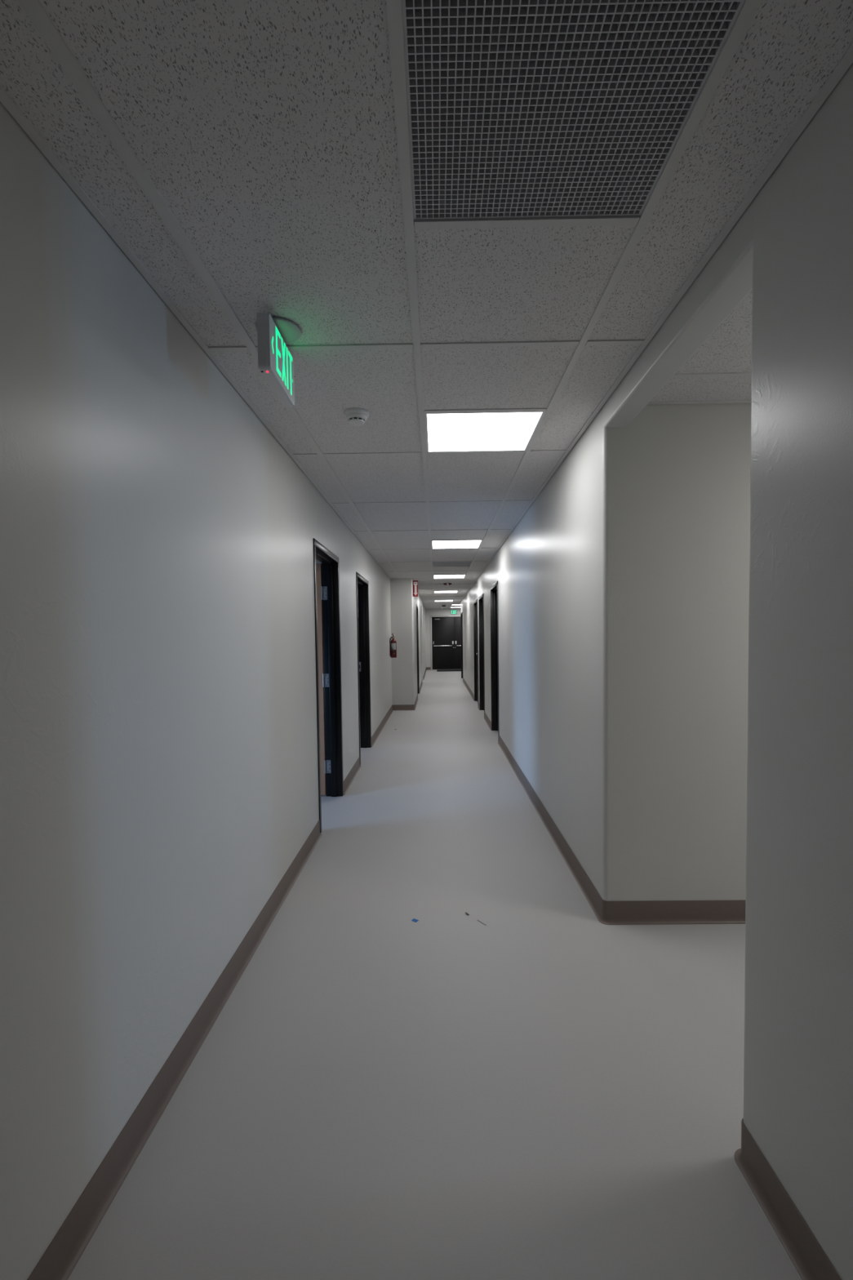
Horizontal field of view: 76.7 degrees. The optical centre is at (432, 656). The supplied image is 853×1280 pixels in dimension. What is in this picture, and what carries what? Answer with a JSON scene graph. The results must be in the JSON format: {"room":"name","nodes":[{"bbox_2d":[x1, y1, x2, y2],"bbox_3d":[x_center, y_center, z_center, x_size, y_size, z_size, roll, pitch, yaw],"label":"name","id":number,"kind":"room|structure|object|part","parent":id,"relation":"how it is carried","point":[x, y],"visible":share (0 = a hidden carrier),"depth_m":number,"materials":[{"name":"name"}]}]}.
{"room":"office corridor","nodes":[
{"label":"office corridor","id":0,"kind":"room"},
{"bbox_2d":[0,102,391,1279],"bbox_3d":[-0.937,0.132,0.771,0.116,2.636,19.517,-1,2,0],"label":"wall","id":1,"kind":"structure","parent":0,"point":[159,767],"depth_m":1.50,"materials":[{"name":"paint"}]},
{"bbox_2d":[26,819,322,1279],"bbox_3d":[-0.877,1.525,-2.465,0.020,0.112,12.937,-1,2,0],"label":"baseboard","id":2,"kind":"structure","parent":1,"relation":"attached to","point":[60,1259],"depth_m":1.62,"materials":[{"name":"beige rubber"}]},
{"bbox_2d":[313,537,343,833],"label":"door","id":3,"kind":"structure","parent":1,"relation":"in","point":[326,573],"depth_m":4.89,"materials":[{"name":"black wood"}]},
{"bbox_2d":[343,756,361,795],"bbox_3d":[-0.817,1.201,5.540,0.020,0.112,1.090,-1,2,0],"label":"baseboard","id":4,"kind":"structure","parent":1,"relation":"attached to","point":[351,775],"depth_m":5.48,"materials":[{"name":"beige rubber"}]},
{"bbox_2d":[355,572,371,765],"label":"door","id":5,"kind":"structure","parent":1,"relation":"in","point":[362,584],"depth_m":7.03,"materials":[{"name":"black wood"}]},
{"bbox_2d":[389,633,396,657],"bbox_3d":[-0.745,-0.215,10.218,0.126,0.464,0.161,-1,2,0],"label":"fire extinguisher","id":6,"kind":"object","parent":1,"relation":"attached to","point":[393,642],"visible":1,"depth_m":10.20,"materials":[{"name":"red metal"}]},
{"bbox_2d":[390,577,426,704],"bbox_3d":[-0.604,-0.513,16.666,0.545,2.636,12.303,-1,2,0],"label":"wall","id":7,"kind":"structure","parent":0,"point":[403,604],"depth_m":10.54,"materials":[{"name":"paint"}]},
{"bbox_2d":[371,693,417,746],"bbox_3d":[-0.571,1.026,9.812,0.449,0.112,5.365,-1,2,0],"label":"baseboard","id":8,"kind":"structure","parent":7,"relation":"attached to","point":[394,707],"depth_m":9.99,"materials":[{"name":"beige rubber"}]},
{"bbox_2d":[412,580,417,596],"bbox_3d":[-0.337,-1.343,10.631,0.103,0.318,0.032,-1,2,0],"label":"sign","id":9,"kind":"object","parent":7,"relation":"attached to","point":[415,583],"visible":1,"depth_m":10.62,"materials":[{"name":"red plastic"}]},
{"bbox_2d":[416,604,419,693],"bbox_3d":[-0.423,-0.142,13.008,0.150,2.183,1.119,-1,2,0],"label":"door","id":10,"kind":"structure","parent":7,"relation":"in","point":[417,618],"depth_m":13.50,"materials":[{"name":"black wood"}]},
{"bbox_2d":[422,666,431,679],"bbox_3d":[-0.190,0.600,20.262,0.195,0.112,5.199,-1,2,0],"label":"baseboard","id":11,"kind":"structure","parent":7,"relation":"attached to","point":[427,668],"depth_m":22.32,"materials":[{"name":"beige rubber"}]},
{"bbox_2d":[0,0,852,608],"bbox_3d":[1.986,-1.423,6.843,12.098,0.016,31.816,-1,2,0],"label":"ceiling","id":12,"kind":"structure","parent":0,"point":[266,129],"depth_m":1.50,"materials":[{"name":"tile"}]},
{"bbox_2d":[256,312,301,406],"bbox_3d":[-0.554,-1.074,1.959,0.156,0.211,0.318,-1,2,0],"label":"exit sign","id":13,"kind":"object","parent":12,"relation":"hanging from","point":[275,360],"visible":1,"depth_m":1.90,"materials":[{"name":"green plastic"}]},
{"bbox_3d":[-0.549,-1.067,1.960,0.010,0.182,0.312,-1,2,0],"label":"plate","id":14,"kind":"part","parent":13,"relation":"part of","materials":[{"name":"grey plastic"}]},
{"bbox_2d":[343,407,368,426],"bbox_3d":[-0.379,-1.190,2.692,0.128,0.056,0.128,-1,2,0],"label":"smoke detector","id":15,"kind":"object","parent":12,"relation":"attached to","point":[356,416],"visible":1,"depth_m":2.66,"materials":[{"name":"white plastic"}]},
{"bbox_2d":[0,0,852,608],"bbox_3d":[3.596,-1.431,6.831,8.882,0.006,31.820,-1,2,0],"label":"grid","id":16,"kind":"object","parent":12,"relation":"attached to","point":[35,11],"visible":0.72,"depth_m":1.46,"materials":[{"name":"white metal"}]},
{"bbox_2d":[434,600,453,601],"bbox_3d":[0.374,-1.850,17.596,0.607,0.054,0.585,-1,2,0],"label":"ceiling light","id":17,"kind":"object","parent":12,"relation":"attached to","point":[446,600],"visible":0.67,"depth_m":17.75,"materials":[{"name":"white plastic"}]},
{"bbox_2d":[434,591,457,593],"bbox_3d":[0.346,-1.702,13.941,0.607,0.054,0.585,-1,2,0],"label":"ceiling light","id":18,"kind":"object","parent":12,"relation":"attached to","point":[434,591],"visible":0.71,"depth_m":13.91,"materials":[{"name":"white plastic"}]},
{"bbox_2d":[434,591,457,592],"bbox_3d":[0.347,-1.682,13.942,0.578,0.008,0.556,-1,2,0],"label":"diffuser","id":19,"kind":"object","parent":18,"relation":"attached to","point":[434,591],"depth_m":13.91,"materials":[{"name":"white plastic"}]},
{"bbox_2d":[433,574,466,578],"bbox_3d":[0.319,-1.555,10.287,0.607,0.054,0.585,-1,2,0],"label":"ceiling light","id":20,"kind":"object","parent":12,"relation":"attached to","point":[452,575],"visible":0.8,"depth_m":10.31,"materials":[{"name":"white plastic"}]},
{"bbox_2d":[432,561,471,566],"bbox_3d":[0.304,-1.561,8.456,0.607,0.204,0.585,-1,2,0],"label":"ceiling vent","id":21,"kind":"object","parent":12,"relation":"in","point":[434,563],"visible":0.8,"depth_m":8.46,"materials":[{"name":"plastic"}]},
{"bbox_2d":[431,540,482,548],"bbox_3d":[0.292,-1.407,6.632,0.607,0.054,0.585,-1,2,0],"label":"ceiling light","id":22,"kind":"object","parent":12,"relation":"attached to","point":[445,544],"visible":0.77,"depth_m":6.63,"materials":[{"name":"white plastic"}]},
{"bbox_2d":[424,411,545,452],"bbox_3d":[0.264,-1.259,2.978,0.607,0.054,0.585,-1,2,0],"label":"ceiling light","id":23,"kind":"object","parent":12,"relation":"attached to","point":[513,431],"visible":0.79,"depth_m":2.95,"materials":[{"name":"white plastic"}]},
{"bbox_2d":[401,0,745,220],"bbox_3d":[0.249,-1.265,1.147,0.607,0.204,0.585,-1,2,0],"label":"ceiling vent","id":24,"kind":"object","parent":12,"relation":"in","point":[517,108],"visible":1,"depth_m":1.12,"materials":[{"name":"plastic"}]},
{"bbox_2d":[67,669,802,1279],"bbox_3d":[1.971,1.215,6.960,12.400,0.100,32.040,-1,2,0],"label":"floor","id":25,"kind":"structure","parent":0,"point":[544,1089],"depth_m":1.79,"materials":[{"name":"plastic"}]},
{"bbox_2d":[436,669,461,671],"bbox_3d":[0.944,0.559,22.194,1.520,0.008,1.080,-1,2,0],"label":"door mat","id":26,"kind":"object","parent":25,"relation":"on","point":[437,670],"visible":0.56,"depth_m":22.08,"materials":[{"name":"black rubber"}]},
{"bbox_2d":[425,608,460,666],"bbox_3d":[1.986,-0.795,22.850,4.774,2.636,0.116,-1,2,0],"label":"wall","id":27,"kind":"structure","parent":0,"point":[428,612],"depth_m":22.78,"materials":[{"name":"paint"}]},
{"bbox_2d":[430,614,461,669],"bbox_3d":[0.929,-0.615,22.802,2.031,2.304,0.211,-1,2,0],"label":"door","id":28,"kind":"structure","parent":27,"relation":"in","point":[446,654],"depth_m":22.82,"materials":[{"name":"black paint"}]},
{"bbox_2d":[450,609,457,614],"bbox_3d":[0.907,-1.886,22.731,0.274,0.202,0.050,-1,2,0],"label":"exit sign","id":29,"kind":"object","parent":27,"relation":"attached to","point":[452,611],"visible":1,"depth_m":22.71,"materials":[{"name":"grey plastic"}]},
{"bbox_2d":[460,62,852,1279],"bbox_3d":[4.452,-0.093,4.657,7.169,2.636,27.380,-1,2,0],"label":"wall","id":30,"kind":"structure","parent":0,"point":[624,584],"depth_m":1.64,"materials":[{"name":"paint"}]},
{"bbox_2d":[460,612,462,678],"bbox_3d":[1.035,-0.346,17.623,0.150,2.183,1.139,-1,2,0],"label":"door","id":31,"kind":"structure","parent":30,"relation":"in","point":[461,614],"depth_m":18.14,"materials":[{"name":"black wood"}]},
{"bbox_2d":[462,677,474,700],"bbox_3d":[0.947,0.816,14.528,0.020,0.112,5.140,-1,2,0],"label":"baseboard","id":32,"kind":"structure","parent":30,"relation":"attached to","point":[471,693],"depth_m":14.01,"materials":[{"name":"beige rubber"}]},
{"bbox_2d":[473,599,478,702],"bbox_3d":[0.979,-0.093,11.358,0.168,2.183,1.119,-1,2,0],"label":"door","id":33,"kind":"structure","parent":30,"relation":"in","point":[475,602],"depth_m":11.84,"materials":[{"name":"black wood"}]},
{"bbox_2d":[478,593,484,717],"bbox_3d":[0.978,-0.036,9.937,0.150,2.183,1.064,-1,2,0],"label":"door","id":34,"kind":"structure","parent":30,"relation":"in","point":[481,599],"depth_m":10.41,"materials":[{"name":"black wood"}]},
{"bbox_2d":[484,712,491,729],"bbox_3d":[0.904,1.046,8.858,0.020,0.112,1.180,-1,2,0],"label":"baseboard","id":35,"kind":"structure","parent":30,"relation":"attached to","point":[488,722],"depth_m":8.76,"materials":[{"name":"beige rubber"}]},
{"bbox_2d":[489,580,499,742],"bbox_3d":[0.961,0.053,7.737,0.150,2.183,0.978,-1,2,0],"label":"door","id":36,"kind":"structure","parent":30,"relation":"in","point":[494,588],"depth_m":8.16,"materials":[{"name":"black wood"}]},
{"bbox_2d":[497,734,746,924],"bbox_3d":[4.460,1.157,4.971,7.190,0.112,4.584,-1,2,0],"label":"baseboard","id":37,"kind":"structure","parent":30,"relation":"attached to","point":[655,912],"depth_m":2.73,"materials":[{"name":"beige rubber"}]},
{"bbox_2d":[733,1117,841,1279],"bbox_3d":[4.394,1.509,-3.735,7.190,0.112,10.480,-1,2,0],"label":"baseboard","id":38,"kind":"structure","parent":30,"relation":"attached to","point":[811,1261],"depth_m":1.31,"materials":[{"name":"beige rubber"}]}
]}

